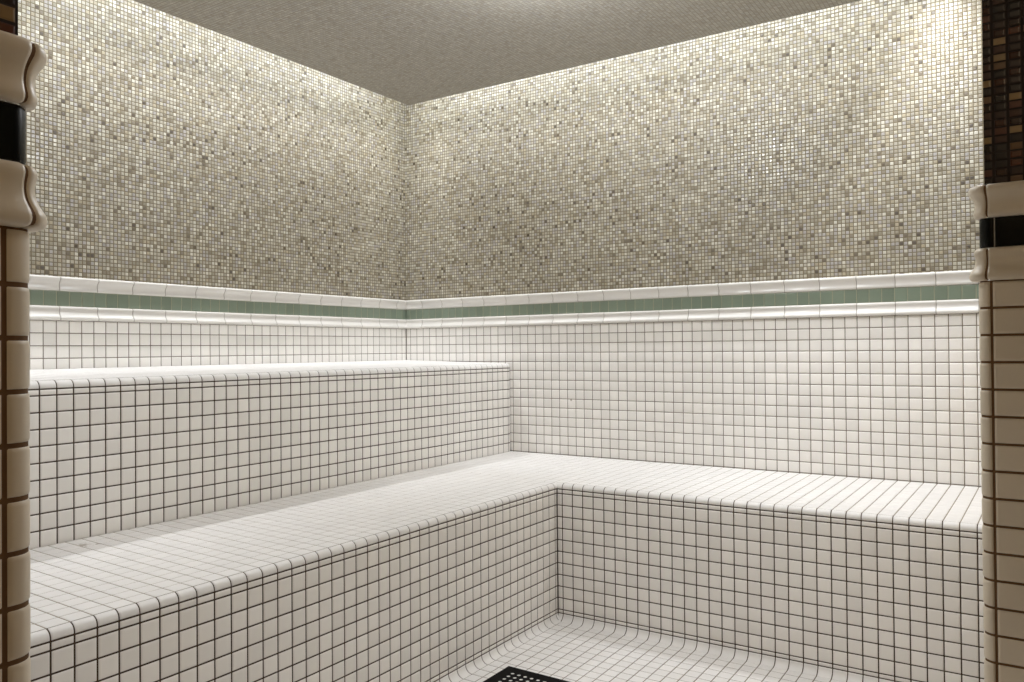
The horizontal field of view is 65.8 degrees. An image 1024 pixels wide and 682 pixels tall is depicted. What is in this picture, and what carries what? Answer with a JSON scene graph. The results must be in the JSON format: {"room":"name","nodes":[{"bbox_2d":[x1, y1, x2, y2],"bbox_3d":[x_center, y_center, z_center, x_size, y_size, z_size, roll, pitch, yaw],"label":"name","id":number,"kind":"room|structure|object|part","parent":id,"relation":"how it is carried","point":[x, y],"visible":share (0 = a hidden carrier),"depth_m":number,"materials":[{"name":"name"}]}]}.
{"room":"spa","nodes":[
{"label":"spa","id":0,"kind":"room"},
{"bbox_2d":[0,0,30,681],"bbox_3d":[-2.016,-0.215,0.890,2.697,2.954,1.531,-1,-1,33],"label":"wall","id":1,"kind":"structure","parent":0,"point":[15,610],"depth_m":0.76,"materials":[{"name":"beige tile"}]},
{"bbox_2d":[0,30,46,232],"bbox_3d":[-0.789,-0.204,0.321,0.054,0.184,1.156,-1,-1,33],"label":"trim","id":2,"kind":"structure","parent":1,"relation":"attached to","point":[22,60],"depth_m":0.76,"materials":[{"name":"beige ceramic"}]},
{"bbox_3d":[-0.790,-0.264,0.322,0.054,0.064,1.156,-1,-1,33],"label":"cap moulding","id":3,"kind":"part","parent":2,"relation":"part of","materials":[{"name":"beige ceramic"}]},
{"bbox_3d":[-0.789,-0.143,0.321,0.054,0.064,1.156,-1,-1,33],"label":"moulding","id":4,"kind":"part","parent":2,"relation":"part of","materials":[{"name":"beige ceramic"}]},
{"bbox_2d":[3,0,405,369],"bbox_3d":[-2.078,-0.194,3.099,0.156,2.954,5.148,-1,-1,33],"label":"wall","id":5,"kind":"structure","parent":0,"point":[162,147],"depth_m":3.83,"materials":[{"name":"beige tile"}]},
{"bbox_2d":[28,274,405,328],"bbox_3d":[-1.629,-0.174,3.626,0.026,0.183,3.462,-1,-1,33],"label":"trim","id":6,"kind":"structure","parent":5,"relation":"attached to","point":[57,298],"depth_m":3.80,"materials":[{"name":"white ceramic"}]},
{"bbox_3d":[-1.629,-0.235,3.627,0.026,0.061,3.462,-1,-1,33],"label":"cap moulding","id":7,"kind":"part","parent":6,"relation":"part of","materials":[{"name":"white tile"}]},
{"bbox_3d":[-1.628,-0.113,3.625,0.026,0.061,3.462,-1,-1,33],"label":"moulding","id":8,"kind":"part","parent":6,"relation":"part of","materials":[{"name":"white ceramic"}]},
{"bbox_2d":[133,0,861,104],"bbox_3d":[-0.167,-1.451,1.597,4.202,0.023,4.722,-1,-1,33],"label":"ceiling","id":9,"kind":"structure","parent":0,"point":[408,52],"depth_m":3.62,"materials":[{"name":"white paint"}]},
{"bbox_2d":[459,622,839,681],"bbox_3d":[-0.178,1.290,1.744,4.784,0.104,5.304,-1,-1,33],"label":"floor","id":10,"kind":"structure","parent":0,"point":[567,652],"depth_m":3.06,"materials":[{"name":"tile"}]},
{"bbox_2d":[28,360,509,548],"bbox_3d":[-1.292,0.685,3.402,0.795,1.148,3.454,-1,-1,33],"label":"tiled bench","id":11,"kind":"object","parent":10,"relation":"on","point":[114,449],"visible":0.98,"depth_m":3.06,"materials":[{"name":"tile"}]},
{"bbox_3d":[-1.306,0.121,3.413,0.774,0.020,3.454,-1,-1,33],"label":"seat","id":12,"kind":"part","parent":11,"relation":"part of","materials":[{"name":"tile"}]},
{"bbox_2d":[29,451,984,681],"bbox_3d":[0.073,0.933,2.498,2.472,0.625,3.454,-1,-1,33],"label":"tiled bench","id":13,"kind":"object","parent":10,"relation":"on","point":[438,573],"visible":0.98,"depth_m":2.89,"materials":[{"name":"tile"}]},
{"bbox_2d":[483,666,568,681],"bbox_3d":[0.030,1.246,2.832,0.302,0.002,0.302,-1,-1,33],"label":"floor drain","id":14,"kind":"object","parent":10,"relation":"on","point":[509,674],"visible":1,"depth_m":2.93,"materials":[{"name":"black metal"}]},
{"bbox_3d":[0.030,1.245,2.832,0.223,0.002,0.223,-1,-1,33],"label":"perforated plate","id":15,"kind":"part","parent":14,"relation":"part of","materials":[{"name":"black metal"}]},
{"bbox_2d":[404,0,988,486],"bbox_3d":[1.163,-0.214,3.948,4.628,2.954,0.156,-1,-1,33],"label":"wall","id":16,"kind":"structure","parent":0,"point":[846,140],"depth_m":3.91,"materials":[{"name":"beige tile"}]},
{"bbox_2d":[406,270,991,328],"bbox_3d":[0.682,-0.189,4.166,3.271,0.183,0.026,-1,-1,33],"label":"trim","id":17,"kind":"structure","parent":16,"relation":"attached to","point":[851,296],"depth_m":3.93,"materials":[{"name":"white ceramic"}]},
{"bbox_3d":[0.682,-0.128,4.165,3.271,0.061,0.026,-1,-1,33],"label":"moulding","id":18,"kind":"part","parent":17,"relation":"part of","materials":[{"name":"white ceramic"}]},
{"bbox_3d":[0.681,-0.250,4.167,3.271,0.061,0.026,-1,-1,33],"label":"cap moulding","id":19,"kind":"part","parent":17,"relation":"part of","materials":[{"name":"white ceramic"}]},
{"bbox_2d":[979,0,1023,681],"bbox_3d":[1.973,-0.239,2.066,1.201,2.954,2.097,-1,-1,33],"label":"wall","id":20,"kind":"structure","parent":0,"point":[1001,302],"depth_m":1.50,"materials":[{"name":"beige tile"}]},
{"bbox_2d":[968,180,1023,281],"bbox_3d":[1.367,-0.214,1.226,1.148,0.184,0.056,-1,-1,33],"label":"trim","id":21,"kind":"structure","parent":20,"relation":"attached to","point":[1002,232],"depth_m":1.50,"materials":[{"name":"beige ceramic"}]},
{"bbox_3d":[1.367,-0.275,1.227,1.148,0.064,0.056,-1,-1,33],"label":"cap moulding","id":22,"kind":"part","parent":21,"relation":"part of","materials":[{"name":"beige ceramic"}]},
{"bbox_3d":[1.368,-0.154,1.226,1.148,0.064,0.056,-1,-1,33],"label":"moulding","id":23,"kind":"part","parent":21,"relation":"part of","materials":[{"name":"beige ceramic"}]}
]}

